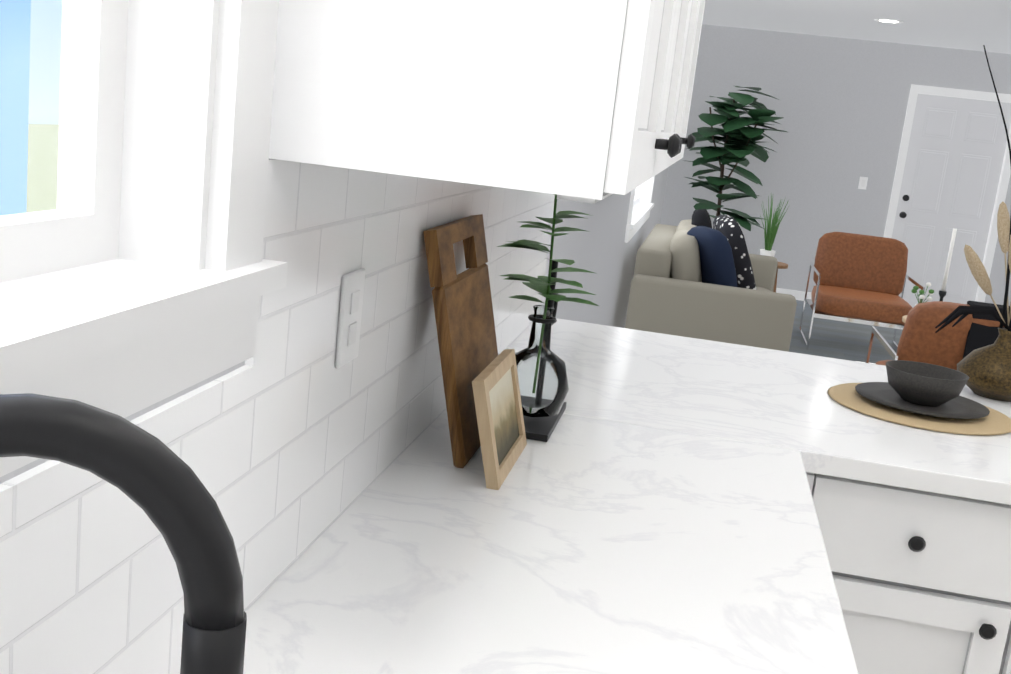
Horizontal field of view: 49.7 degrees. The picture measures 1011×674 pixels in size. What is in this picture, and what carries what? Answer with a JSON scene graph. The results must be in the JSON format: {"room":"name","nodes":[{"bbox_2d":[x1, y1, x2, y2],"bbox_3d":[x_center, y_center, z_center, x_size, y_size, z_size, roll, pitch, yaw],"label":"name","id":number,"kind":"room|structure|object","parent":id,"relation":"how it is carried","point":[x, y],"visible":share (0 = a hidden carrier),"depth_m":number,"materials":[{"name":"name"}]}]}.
{"room":"kitchen","nodes":[
{"label":"kitchen","id":0,"kind":"room"},
{"bbox_2d":[0,168,667,483],"bbox_3d":[0.297,-0.611,4.202,0.120,2.500,13.420,8,12,9],"label":"wall","id":1,"kind":"structure","parent":0,"point":[604,252],"depth_m":4.68,"materials":[{"name":"paint"}]},
{"bbox_2d":[0,0,287,476],"bbox_3d":[-0.349,-0.387,0.383,0.149,1.034,1.220,8,12,9],"label":"kitchen window","id":2,"kind":"structure","parent":1,"relation":"in","point":[138,273],"depth_m":0.92,"materials":[{"name":"white wood"}]},
{"bbox_2d":[0,159,554,673],"bbox_3d":[-0.247,0.053,1.131,0.009,0.473,3.905,8,12,9],"label":"tile backsplash","id":3,"kind":"structure","parent":1,"relation":"attached to","point":[288,443],"depth_m":1.17,"materials":[{"name":"white tile"}]},
{"bbox_2d":[335,268,364,368],"bbox_3d":[-0.191,-0.024,1.347,0.008,0.115,0.075,8,12,9],"label":"electrical outlet plate","id":4,"kind":"object","parent":1,"relation":"attached to","point":[350,316],"depth_m":1.33,"materials":[{"name":"white plastic"}]},
{"bbox_2d":[269,0,700,203],"bbox_3d":[0.083,-0.748,1.352,0.345,1.068,0.919,8,12,9],"label":"upper cabinet","id":5,"kind":"object","parent":1,"relation":"attached to","point":[587,101],"depth_m":1.00,"materials":[{"name":"paint"}]},
{"bbox_2d":[624,176,654,242],"bbox_3d":[0.888,-1.357,6.916,0.149,1.330,2.020,8,12,9],"label":"living room window","id":6,"kind":"structure","parent":1,"relation":"in","point":[641,205],"depth_m":7.26,"materials":[{"name":"white"}]},
{"bbox_2d":[677,0,704,160],"bbox_3d":[0.233,-0.890,2.121,0.345,1.068,0.909,8,12,9],"label":"upper cabinet","id":7,"kind":"object","parent":1,"relation":"attached to","point":[688,141],"depth_m":2.53,"materials":[{"name":"paint"}]},
{"bbox_2d":[661,24,1010,305],"bbox_3d":[3.912,-1.449,10.229,4.726,2.500,0.120,8,12,9],"label":"wall","id":8,"kind":"structure","parent":0,"point":[840,105],"depth_m":10.27,"materials":[{"name":"paint"}]},
{"bbox_2d":[776,288,810,300],"bbox_3d":[2.493,-0.452,10.619,2.053,0.090,0.012,8,12,9],"label":"baseboard","id":9,"kind":"structure","parent":8,"relation":"attached to","point":[798,295],"depth_m":10.55,"materials":[{"name":"white"}]},
{"bbox_2d":[858,177,867,189],"bbox_3d":[3.362,-1.447,10.269,0.075,0.115,0.009,8,12,9],"label":"light switch","id":10,"kind":"object","parent":8,"relation":"attached to","point":[863,180],"depth_m":10.27,"materials":[{"name":"white plastic"}]},
{"bbox_2d":[884,84,1010,307],"bbox_3d":[4.109,-1.227,10.209,1.000,2.120,0.164,8,12,9],"label":"door","id":11,"kind":"structure","parent":8,"relation":"attached to","point":[953,168],"depth_m":10.15,"materials":[{"name":"white wood"}]},
{"bbox_2d":[789,300,902,363],"bbox_3d":[2.521,0.980,4.064,4.966,0.050,13.420,8,12,9],"label":"floor","id":12,"kind":"structure","parent":0,"point":[836,339],"depth_m":8.68,"materials":[{"name":"grey wood"}]},
{"bbox_2d":[625,209,796,351],"bbox_3d":[1.324,-0.301,7.031,0.910,0.982,2.120,8,12,9],"label":"sofa","id":13,"kind":"object","parent":12,"relation":"on","point":[697,276],"visible":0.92,"depth_m":6.07,"materials":[{"name":"fabric"}]},
{"bbox_2d":[684,86,786,230],"bbox_3d":[1.995,-1.289,9.836,0.926,1.922,0.930,8,12,9],"label":"fig tree","id":14,"kind":"object","parent":12,"relation":"on","point":[739,139],"visible":0.83,"depth_m":9.69,"materials":[{"name":"green plant"}]},
{"bbox_2d":[760,195,787,291],"bbox_3d":[2.018,-0.573,8.461,0.340,1.090,0.340,8,12,9],"label":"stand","id":15,"kind":"object","parent":12,"relation":"on","point":[771,233],"visible":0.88,"depth_m":8.39,"materials":[{"name":"green plant"}]},
{"bbox_2d":[799,232,924,349],"bbox_3d":[2.704,-0.333,8.302,0.740,0.837,0.824,8,12,9],"label":"lounge chair","id":16,"kind":"object","parent":12,"relation":"on","point":[859,278],"visible":0.98,"depth_m":8.45,"materials":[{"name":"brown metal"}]},
{"bbox_2d":[806,472,1010,673],"bbox_3d":[1.142,0.704,2.319,1.261,0.884,0.630,8,12,9],"label":"base cabinet","id":17,"kind":"object","parent":12,"relation":"on","point":[922,580],"visible":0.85,"depth_m":2.00,"materials":[{"name":"paint"}]},
{"bbox_2d":[865,301,1009,369],"bbox_3d":[2.218,0.207,5.386,0.740,0.852,0.824,8,12,9],"label":"lounge chair","id":18,"kind":"object","parent":12,"relation":"on","point":[947,346],"visible":0.15,"depth_m":4.99,"materials":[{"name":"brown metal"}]},
{"bbox_3d":[-0.098,0.886,0.761,0.656,0.885,2.950,8,12,9],"label":"base cabinet","id":19,"kind":"object","parent":12,"relation":"on","visible":0},
{"bbox_2d":[243,318,857,673],"bbox_3d":[0.041,0.352,1.117,0.660,0.039,3.880,8,12,9],"label":"countertop","id":20,"kind":"structure","parent":19,"relation":"on","point":[647,506],"depth_m":1.42,"materials":[{"name":"stone"}]},
{"bbox_2d":[0,393,246,673],"bbox_3d":[-0.225,0.218,0.523,0.207,0.403,0.147,8,12,9],"label":"faucet","id":21,"kind":"object","parent":20,"relation":"on","point":[158,482],"visible":1,"depth_m":0.48,"materials":[{"name":"black metal"}]},
{"bbox_2d":[423,214,497,467],"bbox_3d":[-0.061,-0.007,1.811,0.101,0.364,0.330,8,12,9],"label":"cutting board","id":22,"kind":"object","parent":20,"relation":"on","point":[465,323],"visible":0.83,"depth_m":1.72,"materials":[{"name":"brown wood"}]},
{"bbox_2d":[472,349,526,489],"bbox_3d":[-0.006,0.123,1.713,0.057,0.164,0.245,8,12,9],"label":"picture frame","id":23,"kind":"object","parent":20,"relation":"on","point":[499,411],"visible":0.96,"depth_m":1.68,"materials":[{"name":"brown wood"}]},
{"bbox_2d":[497,194,597,441],"bbox_3d":[0.078,-0.057,1.950,0.187,0.428,0.249,8,12,9],"label":"vase","id":24,"kind":"object","parent":20,"relation":"on","point":[541,417],"visible":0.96,"depth_m":1.93,"materials":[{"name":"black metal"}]},
{"bbox_2d":[771,349,1010,504],"bbox_3d":[1.249,0.232,2.362,1.257,0.039,0.977,8,12,9],"label":"countertop","id":25,"kind":"structure","parent":19,"relation":"on","point":[855,445],"depth_m":2.13,"materials":[{"name":"stone"}]},
{"bbox_2d":[828,360,1010,435],"bbox_3d":[0.927,0.116,2.423,0.400,0.088,0.400,8,12,9],"label":"place setting","id":26,"kind":"object","parent":25,"relation":"on","point":[921,395],"visible":1,"depth_m":2.37,"materials":[{"name":"ceramic"}]},
{"bbox_2d":[935,45,1010,401],"bbox_3d":[1.246,-0.255,2.575,0.354,0.821,0.346,8,12,9],"label":"vase","id":27,"kind":"object","parent":25,"relation":"on","point":[986,370],"visible":0.98,"depth_m":2.60,"materials":[{"name":"brown ceramic"}]},
{"bbox_3d":[2.497,0.364,6.827,1.303,0.029,1.739,8,12,9],"label":"sheepskin rug","id":28,"kind":"object","parent":12,"relation":"on","visible":0},
{"bbox_2d":[902,228,956,322],"bbox_3d":[2.672,-0.143,6.684,0.440,1.046,0.440,8,12,9],"label":"side table","id":29,"kind":"object","parent":28,"relation":"on","point":[942,293],"visible":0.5,"depth_m":6.60,"materials":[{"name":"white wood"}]},
{"bbox_2d":[702,0,1010,53],"bbox_3d":[3.411,-2.045,6.706,4.966,0.030,6.900,8,12,9],"label":"ceiling","id":30,"kind":"structure","parent":0,"point":[975,25],"depth_m":8.56,"materials":[{"name":"grey paint"}]},
{"bbox_2d":[874,19,902,22],"bbox_3d":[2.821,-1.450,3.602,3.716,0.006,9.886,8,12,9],"label":"recessed light","id":31,"kind":"object","parent":30,"relation":"in","point":[887,21],"visible":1,"depth_m":8.38,"materials":[{"name":"white"}]},
{"label":"outside","id":32,"kind":"structure","parent":0,"visible":0},
{"bbox_2d":[0,0,30,215],"bbox_3d":[-6.302,-4.166,4.115,0.001,10.000,15.000,8,12,9],"label":"sky","id":33,"kind":"structure","parent":32,"point":[23,104],"depth_m":11.73,"materials":[{"name":"blue"}]},
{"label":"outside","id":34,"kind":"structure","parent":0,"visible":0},
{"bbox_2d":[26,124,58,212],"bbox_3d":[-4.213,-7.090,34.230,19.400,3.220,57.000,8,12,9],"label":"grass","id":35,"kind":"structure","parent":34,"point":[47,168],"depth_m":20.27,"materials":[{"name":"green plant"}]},
{"bbox_2d":[28,0,61,123],"bbox_3d":[-9.706,-16.165,52.777,0.001,13.000,80.000,8,12,9],"label":"sky","id":36,"kind":"structure","parent":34,"point":[38,64],"depth_m":33.42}
]}

